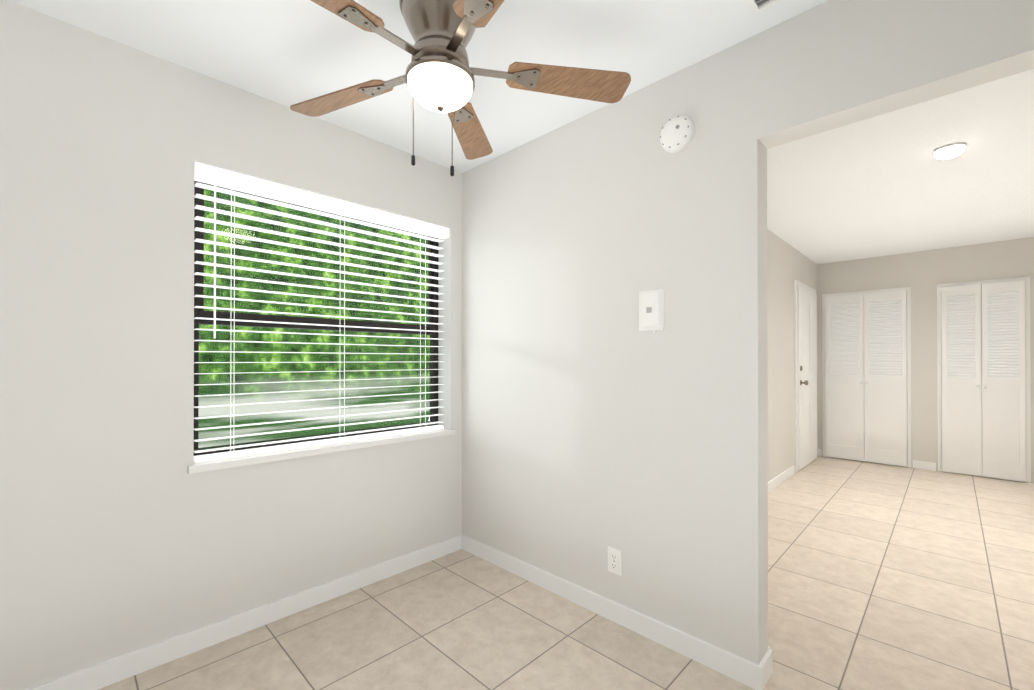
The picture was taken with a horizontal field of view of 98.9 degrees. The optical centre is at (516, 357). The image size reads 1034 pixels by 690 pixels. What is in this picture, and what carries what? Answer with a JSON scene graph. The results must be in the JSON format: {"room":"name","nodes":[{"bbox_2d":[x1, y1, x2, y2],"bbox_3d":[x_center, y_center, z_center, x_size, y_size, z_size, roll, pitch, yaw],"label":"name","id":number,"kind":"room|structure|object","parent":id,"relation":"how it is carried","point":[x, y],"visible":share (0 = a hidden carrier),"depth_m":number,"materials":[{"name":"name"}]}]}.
{"room":"empty dining room","nodes":[
{"label":"empty dining room","id":0,"kind":"room"},
{"bbox_2d":[0,0,461,689],"bbox_3d":[-2.006,0.008,1.346,0.200,2.440,4.500,0,0,44],"label":"wall","id":1,"kind":"structure","parent":0,"point":[122,530],"depth_m":1.74,"materials":[{"name":"paint"}]},
{"bbox_2d":[26,534,461,689],"bbox_3d":[-1.930,1.184,1.266,0.013,0.088,4.500,0,0,44],"label":"baseboard","id":2,"kind":"structure","parent":1,"relation":"attached to","point":[95,677],"depth_m":1.95,"materials":[{"name":"white wood"}]},
{"bbox_2d":[194,181,438,455],"bbox_3d":[-1.001,-0.190,2.448,0.050,1.284,1.340,0,0,44],"label":"window","id":3,"kind":"structure","parent":1,"relation":"in","point":[199,301],"depth_m":2.29,"materials":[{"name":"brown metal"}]},
{"bbox_2d":[199,191,431,447],"bbox_3d":[-1.002,-0.190,2.449,0.004,1.205,1.260,0,0,44],"label":"window panel","id":4,"kind":"object","parent":3,"relation":"attached to","point":[306,334],"visible":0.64,"depth_m":2.32,"materials":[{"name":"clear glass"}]},
{"bbox_2d":[193,162,448,461],"bbox_3d":[-0.921,-0.191,2.369,0.078,1.279,1.332,0,0,44],"label":"window blind","id":5,"kind":"object","parent":3,"relation":"attached to","point":[216,176],"visible":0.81,"depth_m":2.22,"materials":[{"name":"white plastic"}]},
{"bbox_2d":[188,428,454,473],"bbox_3d":[-0.947,0.468,2.392,0.202,0.030,1.380,0,0,44],"label":"window sill","id":6,"kind":"structure","parent":1,"relation":"attached to","point":[204,466],"depth_m":2.18,"materials":[{"name":"white wood"}]},
{"bbox_2d":[9,0,1033,263],"bbox_3d":[1.456,-1.271,1.594,5.200,0.120,9.900,0,0,44],"label":"ceiling","id":7,"kind":"structure","parent":0,"point":[288,53],"depth_m":2.06,"materials":[{"name":"paint"}]},
{"bbox_2d":[290,0,630,175],"bbox_3d":[-0.282,-0.890,1.429,1.278,0.644,1.229,0,0,44],"label":"ceiling fan","id":8,"kind":"object","parent":7,"relation":"attached to","point":[440,73],"visible":1,"depth_m":1.44,"materials":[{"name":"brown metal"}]},
{"bbox_2d":[744,0,784,15],"bbox_3d":[0.889,-1.206,1.373,0.335,0.010,0.175,0,0,44],"label":"ceiling vent","id":9,"kind":"object","parent":7,"relation":"in","point":[755,7],"visible":1,"depth_m":1.50,"materials":[{"name":"white metal"}]},
{"bbox_2d":[932,142,966,159],"bbox_3d":[2.488,-1.178,2.543,0.144,0.057,0.144,0,0,44],"label":"flush light","id":10,"kind":"object","parent":7,"relation":"attached to","point":[949,151],"visible":1,"depth_m":2.51,"materials":[{"name":"white glass"}]},
{"bbox_2d":[98,456,1033,689],"bbox_3d":[1.457,1.289,1.583,5.200,0.120,9.900,0,0,44],"label":"floor","id":11,"kind":"structure","parent":0,"point":[885,577],"depth_m":2.06,"materials":[{"name":"tile"}]},
{"bbox_2d":[462,0,1033,664],"bbox_3d":[0.904,0.010,1.725,3.820,2.440,0.120,0,0,44],"label":"wall","id":12,"kind":"structure","parent":0,"point":[596,422],"depth_m":1.91,"materials":[{"name":"paint"}]},
{"bbox_2d":[608,546,621,575],"bbox_3d":[0.456,0.951,2.070,0.070,0.115,0.009,0,0,44],"label":"outlet","id":13,"kind":"object","parent":12,"relation":"attached to","point":[614,560],"visible":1,"depth_m":2.06,"materials":[{"name":"white plastic"}]},
{"bbox_2d":[462,534,769,689],"bbox_3d":[0.280,1.188,2.239,1.743,0.088,0.013,0,0,44],"label":"baseboard","id":14,"kind":"structure","parent":12,"relation":"attached to","point":[709,655],"depth_m":1.98,"materials":[{"name":"white wood"}]},
{"bbox_2d":[639,289,663,332],"bbox_3d":[0.584,-0.203,1.939,0.116,0.188,0.024,0,0,44],"label":"switch","id":15,"kind":"object","parent":12,"relation":"attached to","point":[651,309],"visible":1,"depth_m":1.93,"materials":[{"name":"white plastic"}]},
{"bbox_2d":[660,115,694,152],"bbox_3d":[0.662,-0.943,1.852,0.148,0.148,0.044,0,0,44],"label":"smoke detector","id":16,"kind":"object","parent":12,"relation":"attached to","point":[677,134],"visible":0.98,"depth_m":1.83,"materials":[{"name":"white plastic"}]},
{"bbox_2d":[767,229,818,481],"bbox_3d":[2.155,0.020,4.015,0.120,2.440,4.900,0,0,44],"label":"wall","id":17,"kind":"structure","parent":0,"point":[785,264],"depth_m":4.47,"materials":[{"name":"paint"}]},
{"bbox_2d":[768,465,794,492],"bbox_3d":[1.737,1.193,3.489,0.013,0.088,3.547,0,0,44],"label":"baseboard","id":18,"kind":"structure","parent":17,"relation":"attached to","point":[776,481],"depth_m":4.38,"materials":[{"name":"white wood"}]},
{"bbox_2d":[794,280,815,471],"bbox_3d":[3.380,0.197,5.165,0.014,2.095,1.020,0,0,44],"label":"door frame","id":19,"kind":"structure","parent":17,"relation":"attached to","point":[802,285],"depth_m":4.81,"materials":[{"name":"white wood"}]},
{"bbox_2d":[797,286,816,470],"bbox_3d":[3.411,0.224,5.134,0.100,2.018,0.900,0,0,44],"label":"entry door","id":20,"kind":"structure","parent":17,"relation":"in","point":[807,373],"depth_m":5.06,"materials":[{"name":"white wood"}]},
{"bbox_2d":[819,237,1033,482],"bbox_3d":[4.739,0.023,4.826,2.430,2.440,0.120,0,0,44],"label":"wall","id":21,"kind":"structure","parent":0,"point":[922,274],"depth_m":4.92,"materials":[{"name":"paint"}]},
{"bbox_2d":[825,290,906,466],"bbox_3d":[4.142,0.233,5.277,0.767,2.000,0.063,0,0,44],"label":"hall door","id":22,"kind":"structure","parent":21,"relation":"in","point":[866,385],"depth_m":5.26,"materials":[{"name":"white wood"}]},
{"bbox_2d":[822,287,910,467],"bbox_3d":[4.164,0.220,5.299,0.837,2.050,0.010,0,0,44],"label":"door frame","id":23,"kind":"structure","parent":21,"relation":"attached to","point":[908,289],"depth_m":5.04,"materials":[{"name":"white wood"}]},
{"bbox_2d":[941,280,1025,481],"bbox_3d":[4.833,0.230,4.597,0.600,2.000,0.063,0,0,44],"label":"hall door","id":24,"kind":"structure","parent":21,"relation":"in","point":[984,431],"depth_m":4.58,"materials":[{"name":"white wood"}]},
{"bbox_2d":[937,276,1030,482],"bbox_3d":[4.856,0.217,4.620,0.670,2.050,0.010,0,0,44],"label":"door frame","id":25,"kind":"structure","parent":21,"relation":"attached to","point":[1028,380],"depth_m":4.42,"materials":[{"name":"white wood"}]},
{"label":"outside","id":26,"kind":"structure","parent":0,"visible":0},
{"bbox_2d":[198,189,429,447],"bbox_3d":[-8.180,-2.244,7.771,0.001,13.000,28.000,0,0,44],"label":"window glass","id":27,"kind":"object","parent":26,"point":[375,381],"depth_m":10.82,"materials":[{"name":"clear glass"}]}
]}

